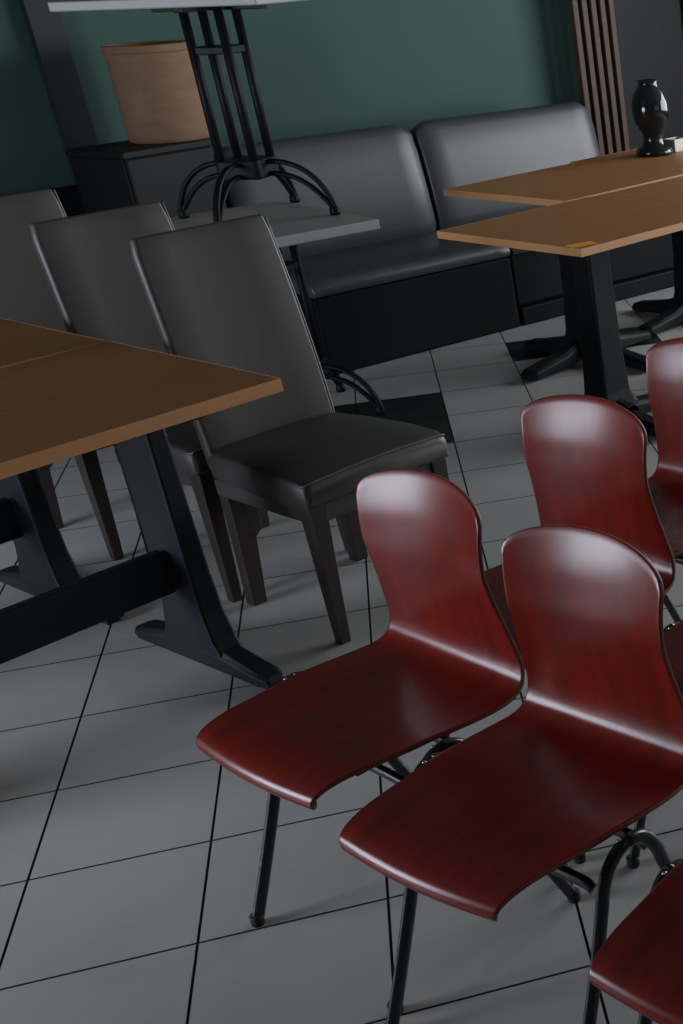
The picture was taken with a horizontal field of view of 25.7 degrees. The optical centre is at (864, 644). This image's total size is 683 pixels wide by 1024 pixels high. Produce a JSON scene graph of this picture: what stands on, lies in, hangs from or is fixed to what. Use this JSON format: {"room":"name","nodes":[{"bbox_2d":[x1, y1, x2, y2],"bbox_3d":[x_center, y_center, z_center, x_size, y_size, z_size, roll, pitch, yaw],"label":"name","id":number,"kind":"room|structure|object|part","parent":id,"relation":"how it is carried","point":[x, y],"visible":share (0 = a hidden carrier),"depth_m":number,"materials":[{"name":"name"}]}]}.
{"room":"cafe","nodes":[
{"label":"cafe","id":0,"kind":"room"},
{"bbox_2d":[0,0,580,230],"bbox_3d":[-3.241,-2.580,5.406,0.201,2.850,9.200,21,36,36],"label":"wall","id":1,"kind":"structure","parent":0,"point":[321,66],"depth_m":6.11,"materials":[{"name":"teal paint"}]},
{"bbox_2d":[0,185,85,216],"bbox_3d":[-4.613,-0.822,4.318,0.032,0.780,4.250,21,36,36],"label":"trim","id":2,"kind":"structure","parent":1,"relation":"attached to","point":[70,199],"depth_m":5.44,"materials":[{"name":"black paint"}]},
{"bbox_2d":[19,0,98,184],"bbox_3d":[-3.291,-2.833,5.004,0.050,2.020,0.120,21,36,36],"label":"pillar","id":3,"kind":"structure","parent":1,"relation":"attached to","point":[46,30],"depth_m":5.26,"materials":[{"name":"grey paint"}]},
{"bbox_2d":[613,0,682,149],"bbox_3d":[-1.213,-3.389,7.386,0.060,2.160,0.620,21,36,36],"label":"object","id":4,"kind":"structure","parent":1,"relation":"in","point":[649,32],"depth_m":7.39,"materials":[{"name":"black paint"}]},
{"bbox_2d":[0,287,682,1023],"bbox_3d":[0.244,-0.041,3.370,9.965,0.002,9.803,21,36,36],"label":"floor","id":5,"kind":"structure","parent":0,"point":[130,855],"depth_m":2.67,"materials":[{"name":"grey tile"}]},
{"bbox_2d":[0,188,123,560],"bbox_3d":[-2.372,-0.833,3.972,0.559,0.985,0.448,16,33,30],"label":"dining chair","id":6,"kind":"object","parent":5,"relation":"on","point":[26,296],"visible":0.16,"depth_m":3.94,"materials":[{"name":"grey leather"}]},
{"bbox_3d":[-2.558,-1.061,3.986,0.125,0.585,0.388,16,33,30],"label":"backrest","id":7,"kind":"part","parent":6,"relation":"part of","materials":[{"name":"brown leather"}]},
{"bbox_3d":[-2.584,-0.552,4.081,0.068,0.400,0.080,16,33,30],"label":"leg","id":8,"kind":"part","parent":6,"relation":"part of","materials":[{"name":"brown wood"}]},
{"bbox_3d":[-2.268,-0.433,3.858,0.054,0.384,0.047,16,33,30],"label":"leg","id":9,"kind":"part","parent":6,"relation":"part of","materials":[{"name":"brown wood"}]},
{"bbox_2d":[0,318,124,624],"bbox_3d":[-2.531,-0.274,3.199,0.704,0.746,1.204,16,33,29],"label":"dining table","id":10,"kind":"object","parent":5,"relation":"on","point":[45,562],"visible":0.62,"depth_m":3.52,"materials":[{"name":"brown wood"}]},
{"bbox_3d":[-2.297,-0.448,3.518,0.253,0.635,0.068,16,33,29],"label":"post","id":11,"kind":"part","parent":10,"relation":"part of","materials":[{"name":"black metal"}]},
{"bbox_2d":[0,341,284,689],"bbox_3d":[-1.932,-0.108,2.852,0.704,0.746,1.204,16,33,29],"label":"dining table","id":12,"kind":"object","parent":5,"relation":"on","point":[54,408],"visible":0.91,"depth_m":3.02,"materials":[{"name":"brown wood"}]},
{"bbox_3d":[-1.697,-0.282,3.170,0.253,0.635,0.068,16,33,29],"label":"post","id":13,"kind":"part","parent":12,"relation":"part of","materials":[{"name":"black metal"}]},
{"bbox_2d":[64,139,226,217],"bbox_3d":[-2.927,-1.613,5.495,0.365,0.945,0.410,13,32,25],"label":"base cabinet","id":14,"kind":"object","parent":5,"relation":"on","point":[113,175],"visible":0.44,"depth_m":5.20,"materials":[{"name":"black paint"}]},
{"bbox_2d":[100,40,209,143],"bbox_3d":[-2.875,-2.249,5.291,0.330,0.362,0.330,-11,30,-17],"label":"clay pot","id":15,"kind":"object","parent":14,"relation":"on","point":[154,83],"visible":0.9,"depth_m":5.19,"materials":[{"name":"brown ceramic"}]},
{"bbox_2d":[30,201,347,602],"bbox_3d":[-1.878,-0.695,3.684,0.559,0.985,0.448,16,33,30],"label":"dining chair","id":16,"kind":"object","parent":5,"relation":"on","point":[86,261],"visible":0.31,"depth_m":3.58,"materials":[{"name":"grey leather"}]},
{"bbox_3d":[-2.065,-0.923,3.696,0.125,0.585,0.388,16,33,30],"label":"backrest","id":17,"kind":"part","parent":16,"relation":"part of","materials":[{"name":"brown leather"}]},
{"bbox_3d":[-2.089,-0.413,3.791,0.068,0.400,0.080,16,33,30],"label":"leg","id":18,"kind":"part","parent":16,"relation":"part of","materials":[{"name":"brown wood"}]},
{"bbox_3d":[-1.831,-0.624,3.690,0.453,0.090,0.448,16,33,30],"label":"seat","id":19,"kind":"part","parent":16,"relation":"part of","materials":[{"name":"brown leather"}]},
{"bbox_3d":[-1.771,-0.296,3.570,0.054,0.384,0.047,16,33,30],"label":"leg","id":20,"kind":"part","parent":16,"relation":"part of","materials":[{"name":"brown wood"}]},
{"bbox_3d":[-1.919,-0.541,4.016,0.068,0.400,0.080,16,33,30],"label":"leg","id":21,"kind":"part","parent":16,"relation":"part of","materials":[{"name":"brown wood"}]},
{"bbox_3d":[-1.564,-0.452,3.845,0.054,0.384,0.047,16,33,30],"label":"leg","id":22,"kind":"part","parent":16,"relation":"part of","materials":[{"name":"brown wood"}]},
{"bbox_2d":[170,201,385,414],"bbox_3d":[-2.268,-1.192,4.881,0.760,0.745,0.734,21,36,36],"label":"pedestal table","id":23,"kind":"object","parent":5,"relation":"on","point":[291,225],"visible":0.35,"depth_m":4.87,"materials":[{"name":"grey laminate"}]},
{"bbox_2d":[48,0,340,221],"bbox_3d":[-2.264,-1.920,4.665,0.700,0.740,0.700,0,28,4],"label":"pedestal table","id":24,"kind":"object","parent":23,"relation":"on","point":[252,166],"visible":0.97,"depth_m":4.61,"materials":[{"name":"black metal"}]},
{"bbox_3d":[-2.431,-1.690,4.802,0.272,0.188,0.026,0,28,4],"label":"leg","id":25,"kind":"part","parent":24,"relation":"part of","materials":[{"name":"black metal"}]},
{"bbox_3d":[-2.332,-1.939,4.588,0.031,0.550,0.031,0,28,4],"label":"column rod","id":26,"kind":"part","parent":24,"relation":"part of","materials":[{"name":"black metal"}]},
{"bbox_3d":[-2.324,-1.998,4.698,0.031,0.550,0.031,0,28,4],"label":"column rod","id":27,"kind":"part","parent":24,"relation":"part of","materials":[{"name":"black metal"}]},
{"bbox_3d":[-2.268,-1.606,4.636,0.026,0.188,0.272,0,28,4],"label":"leg","id":28,"kind":"part","parent":24,"relation":"part of","materials":[{"name":"black metal"}]},
{"bbox_3d":[-2.208,-1.938,4.579,0.031,0.550,0.031,0,28,4],"label":"column rod","id":29,"kind":"part","parent":24,"relation":"part of","materials":[{"name":"black metal"}]},
{"bbox_3d":[-2.200,-1.998,4.688,0.031,0.550,0.031,0,28,4],"label":"column rod","id":30,"kind":"part","parent":24,"relation":"part of","materials":[{"name":"black metal"}]},
{"bbox_3d":[-2.244,-1.773,4.943,0.026,0.188,0.272,0,28,4],"label":"leg","id":31,"kind":"part","parent":24,"relation":"part of","materials":[{"name":"black metal"}]},
{"bbox_3d":[-2.081,-1.689,4.776,0.272,0.188,0.026,0,28,4],"label":"leg","id":32,"kind":"part","parent":24,"relation":"part of","materials":[{"name":"black metal"}]},
{"bbox_3d":[-2.144,-1.315,4.991,0.031,0.550,0.031,0,28,5],"label":"column rod","id":33,"kind":"part","parent":23,"relation":"part of","materials":[{"name":"black metal"}]},
{"bbox_3d":[-2.187,-1.091,5.246,0.026,0.188,0.272,0,28,5],"label":"leg","id":34,"kind":"part","parent":23,"relation":"part of","materials":[{"name":"black metal"}]},
{"bbox_3d":[-2.026,-1.006,5.078,0.272,0.188,0.026,0,28,5],"label":"leg","id":35,"kind":"part","parent":23,"relation":"part of","materials":[{"name":"black metal"}]},
{"bbox_2d":[130,214,448,644],"bbox_3d":[-1.475,-0.578,3.439,0.559,0.985,0.448,16,33,30],"label":"dining chair","id":36,"kind":"object","parent":5,"relation":"on","point":[223,293],"visible":0.95,"depth_m":3.40,"materials":[{"name":"grey leather"}]},
{"bbox_3d":[-1.661,-0.806,3.453,0.125,0.585,0.388,16,33,30],"label":"backrest","id":37,"kind":"part","parent":36,"relation":"part of","materials":[{"name":"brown leather"}]},
{"bbox_3d":[-1.687,-0.296,3.548,0.068,0.400,0.080,16,33,30],"label":"leg","id":38,"kind":"part","parent":36,"relation":"part of","materials":[{"name":"brown wood"}]},
{"bbox_3d":[-1.370,-0.178,3.326,0.054,0.384,0.047,16,33,30],"label":"leg","id":39,"kind":"part","parent":36,"relation":"part of","materials":[{"name":"brown wood"}]},
{"bbox_3d":[-1.429,-0.506,3.445,0.453,0.090,0.448,16,33,30],"label":"seat","id":40,"kind":"part","parent":36,"relation":"part of","materials":[{"name":"brown leather"}]},
{"bbox_3d":[-1.515,-0.424,3.772,0.068,0.400,0.080,16,33,30],"label":"leg","id":41,"kind":"part","parent":36,"relation":"part of","materials":[{"name":"brown wood"}]},
{"bbox_3d":[-1.161,-0.334,3.598,0.054,0.384,0.047,16,33,30],"label":"leg","id":42,"kind":"part","parent":36,"relation":"part of","materials":[{"name":"brown wood"}]},
{"bbox_2d":[213,125,519,373],"bbox_3d":[-2.226,-1.815,5.877,0.642,0.892,1.009,21,36,36],"label":"banquette","id":43,"kind":"object","parent":5,"relation":"on","point":[395,290],"visible":0.69,"depth_m":5.85,"materials":[{"name":"black leather"}]},
{"bbox_3d":[-2.429,-2.047,5.898,0.175,0.491,0.945,21,36,36],"label":"backrest","id":44,"kind":"part","parent":43,"relation":"part of","materials":[{"name":"grey leather"}]},
{"bbox_3d":[-2.174,-1.741,5.886,0.532,0.086,0.985,21,36,36],"label":"seat","id":45,"kind":"part","parent":43,"relation":"part of","materials":[{"name":"grey leather"}]},
{"bbox_3d":[-2.187,-1.564,6.001,0.560,0.330,0.983,21,36,36],"label":"panel","id":46,"kind":"part","parent":43,"relation":"part of","materials":[{"name":"black plastic"}]},
{"bbox_2d":[195,469,572,1013],"bbox_3d":[-0.861,0.144,2.264,0.440,0.794,0.457,17,34,31],"label":"shell chair","id":47,"kind":"object","parent":5,"relation":"on","point":[447,659],"visible":0.86,"depth_m":2.27,"materials":[{"name":"red wood"}]},
{"bbox_3d":[-1.015,0.241,2.460,0.034,0.439,0.433,19,35,34],"label":"leg frame","id":48,"kind":"part","parent":47,"relation":"part of","materials":[{"name":"black metal"}]},
{"bbox_3d":[-0.684,0.344,2.248,0.034,0.439,0.433,16,33,29],"label":"leg frame","id":49,"kind":"part","parent":47,"relation":"part of","materials":[{"name":"black metal"}]},
{"bbox_2d":[339,525,682,1023],"bbox_3d":[-0.519,0.266,2.016,0.440,0.794,0.457,15,33,29],"label":"shell chair","id":50,"kind":"object","parent":5,"relation":"on","point":[593,747],"visible":0.98,"depth_m":2.01,"materials":[{"name":"red wood"}]},
{"bbox_3d":[-0.680,0.367,2.204,0.034,0.439,0.433,17,34,31],"label":"leg frame","id":51,"kind":"part","parent":50,"relation":"part of","materials":[{"name":"black metal"}]},
{"bbox_3d":[-0.337,0.461,2.008,0.034,0.439,0.433,14,32,27],"label":"leg frame","id":52,"kind":"part","parent":50,"relation":"part of","materials":[{"name":"black metal"}]},
{"bbox_2d":[410,101,673,324],"bbox_3d":[-1.570,-2.193,6.532,0.642,0.892,1.081,21,36,36],"label":"banquette","id":53,"kind":"object","parent":5,"relation":"on","point":[467,149],"visible":0.41,"depth_m":6.41,"materials":[{"name":"black leather"}]},
{"bbox_3d":[-1.769,-2.428,6.557,0.175,0.491,1.030,21,36,36],"label":"backrest","id":54,"kind":"part","parent":53,"relation":"part of","materials":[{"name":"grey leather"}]},
{"bbox_3d":[-1.507,-2.126,6.552,0.532,0.086,1.022,21,36,36],"label":"seat","id":55,"kind":"part","parent":53,"relation":"part of","materials":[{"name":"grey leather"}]},
{"bbox_3d":[-1.530,-1.990,6.654,0.535,0.243,1.020,21,36,36],"label":"panel","id":56,"kind":"part","parent":53,"relation":"part of","materials":[{"name":"black plastic"}]},
{"bbox_2d":[437,197,682,436],"bbox_3d":[-0.967,-1.155,4.725,0.694,0.746,0.728,17,34,31],"label":"pedestal table","id":57,"kind":"object","parent":5,"relation":"on","point":[610,223],"visible":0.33,"depth_m":4.62,"materials":[{"name":"brown wood"}]},
{"bbox_2d":[565,241,597,247],"bbox_3d":[-0.909,-1.284,4.171,0.096,0.001,0.052,-25,36,-35],"label":"sticker","id":58,"kind":"object","parent":57,"relation":"on","point":[581,244],"visible":1,"depth_m":4.17,"materials":[{"name":"orange paper"}]},
{"bbox_3d":[-0.966,-1.148,4.729,0.140,0.670,0.156,17,34,31],"label":"post","id":59,"kind":"part","parent":57,"relation":"part of","materials":[{"name":"black metal"}]},
{"bbox_2d":[447,394,675,863],"bbox_3d":[-0.644,-0.052,2.612,0.440,0.794,0.457,15,33,29],"label":"shell chair","id":60,"kind":"object","parent":5,"relation":"on","point":[586,455],"visible":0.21,"depth_m":2.64,"materials":[{"name":"red wood"}]},
{"bbox_2d":[443,163,682,381],"bbox_3d":[-1.216,-1.576,5.520,0.754,0.746,0.761,16,33,30],"label":"pedestal table","id":61,"kind":"object","parent":5,"relation":"on","point":[567,182],"visible":0.73,"depth_m":5.44,"materials":[{"name":"brown wood"}]},
{"bbox_3d":[-1.218,-1.567,5.521,0.140,0.670,0.156,16,33,30],"label":"post","id":62,"kind":"part","parent":61,"relation":"part of","materials":[{"name":"black metal"}]},
{"bbox_2d":[568,0,629,155],"bbox_3d":[-1.441,-3.054,7.055,0.060,1.900,0.295,21,36,36],"label":"slatted screen","id":63,"kind":"object","parent":5,"relation":"on","point":[593,22],"visible":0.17,"depth_m":7.01,"materials":[{"name":"brown wood"}]},
{"bbox_2d":[570,148,682,334],"bbox_3d":[-0.831,-1.897,6.088,0.754,0.746,0.761,16,33,30],"label":"pedestal table","id":64,"kind":"object","parent":5,"relation":"on","point":[670,310],"visible":0.73,"depth_m":6.03,"materials":[{"name":"brown wood"}]},
{"bbox_2d":[631,79,672,156],"bbox_3d":[-0.966,-2.381,5.874,0.172,0.315,0.172,-11,30,-17],"label":"vase","id":65,"kind":"object","parent":64,"relation":"on","point":[650,111],"visible":1,"depth_m":5.82,"materials":[{"name":"black ceramic"}]},
{"bbox_2d":[664,137,682,151],"bbox_3d":[-0.875,-2.319,6.028,0.070,0.055,0.100,16,33,29],"label":"tray","id":66,"kind":"object","parent":64,"relation":"on","point":[676,143],"visible":0.72,"depth_m":5.99,"materials":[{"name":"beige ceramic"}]},
{"bbox_3d":[-0.832,-1.889,6.089,0.140,0.670,0.156,16,33,30],"label":"post","id":67,"kind":"part","parent":64,"relation":"part of","materials":[{"name":"black metal"}]},
{"bbox_2d":[589,858,682,1023],"bbox_3d":[-0.092,0.395,1.747,0.440,0.794,0.457,15,33,29],"label":"shell chair","id":68,"kind":"object","parent":5,"relation":"on","point":[639,965],"visible":1,"depth_m":1.66,"materials":[{"name":"red wood"}]},
{"bbox_3d":[-0.253,0.498,1.935,0.034,0.439,0.433,17,34,31],"label":"leg frame","id":69,"kind":"part","parent":68,"relation":"part of","materials":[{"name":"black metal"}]},
{"bbox_2d":[593,176,682,205],"bbox_3d":[-0.540,-1.458,5.255,0.694,0.746,0.728,17,34,31],"label":"pedestal table","id":70,"kind":"object","parent":5,"relation":"on","point":[669,191],"visible":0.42,"depth_m":5.01,"materials":[{"name":"brown wood"}]},
{"bbox_2d":[626,620,682,868],"bbox_3d":[-0.187,0.047,2.398,0.440,0.794,0.457,15,33,29],"label":"shell chair","id":71,"kind":"object","parent":5,"relation":"on","point":[673,632],"visible":0.3,"depth_m":2.42,"materials":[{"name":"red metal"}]},
{"bbox_2d":[646,337,682,621],"bbox_3d":[-0.456,-0.253,2.971,0.440,0.794,0.457,16,33,30],"label":"shell chair","id":72,"kind":"object","parent":5,"relation":"on","point":[664,359],"visible":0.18,"depth_m":3.05,"materials":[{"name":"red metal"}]},
{"bbox_3d":[-0.614,-0.154,3.164,0.034,0.439,0.433,18,34,32],"label":"leg frame","id":73,"kind":"part","parent":72,"relation":"part of","materials":[{"name":"black metal"}]}
]}

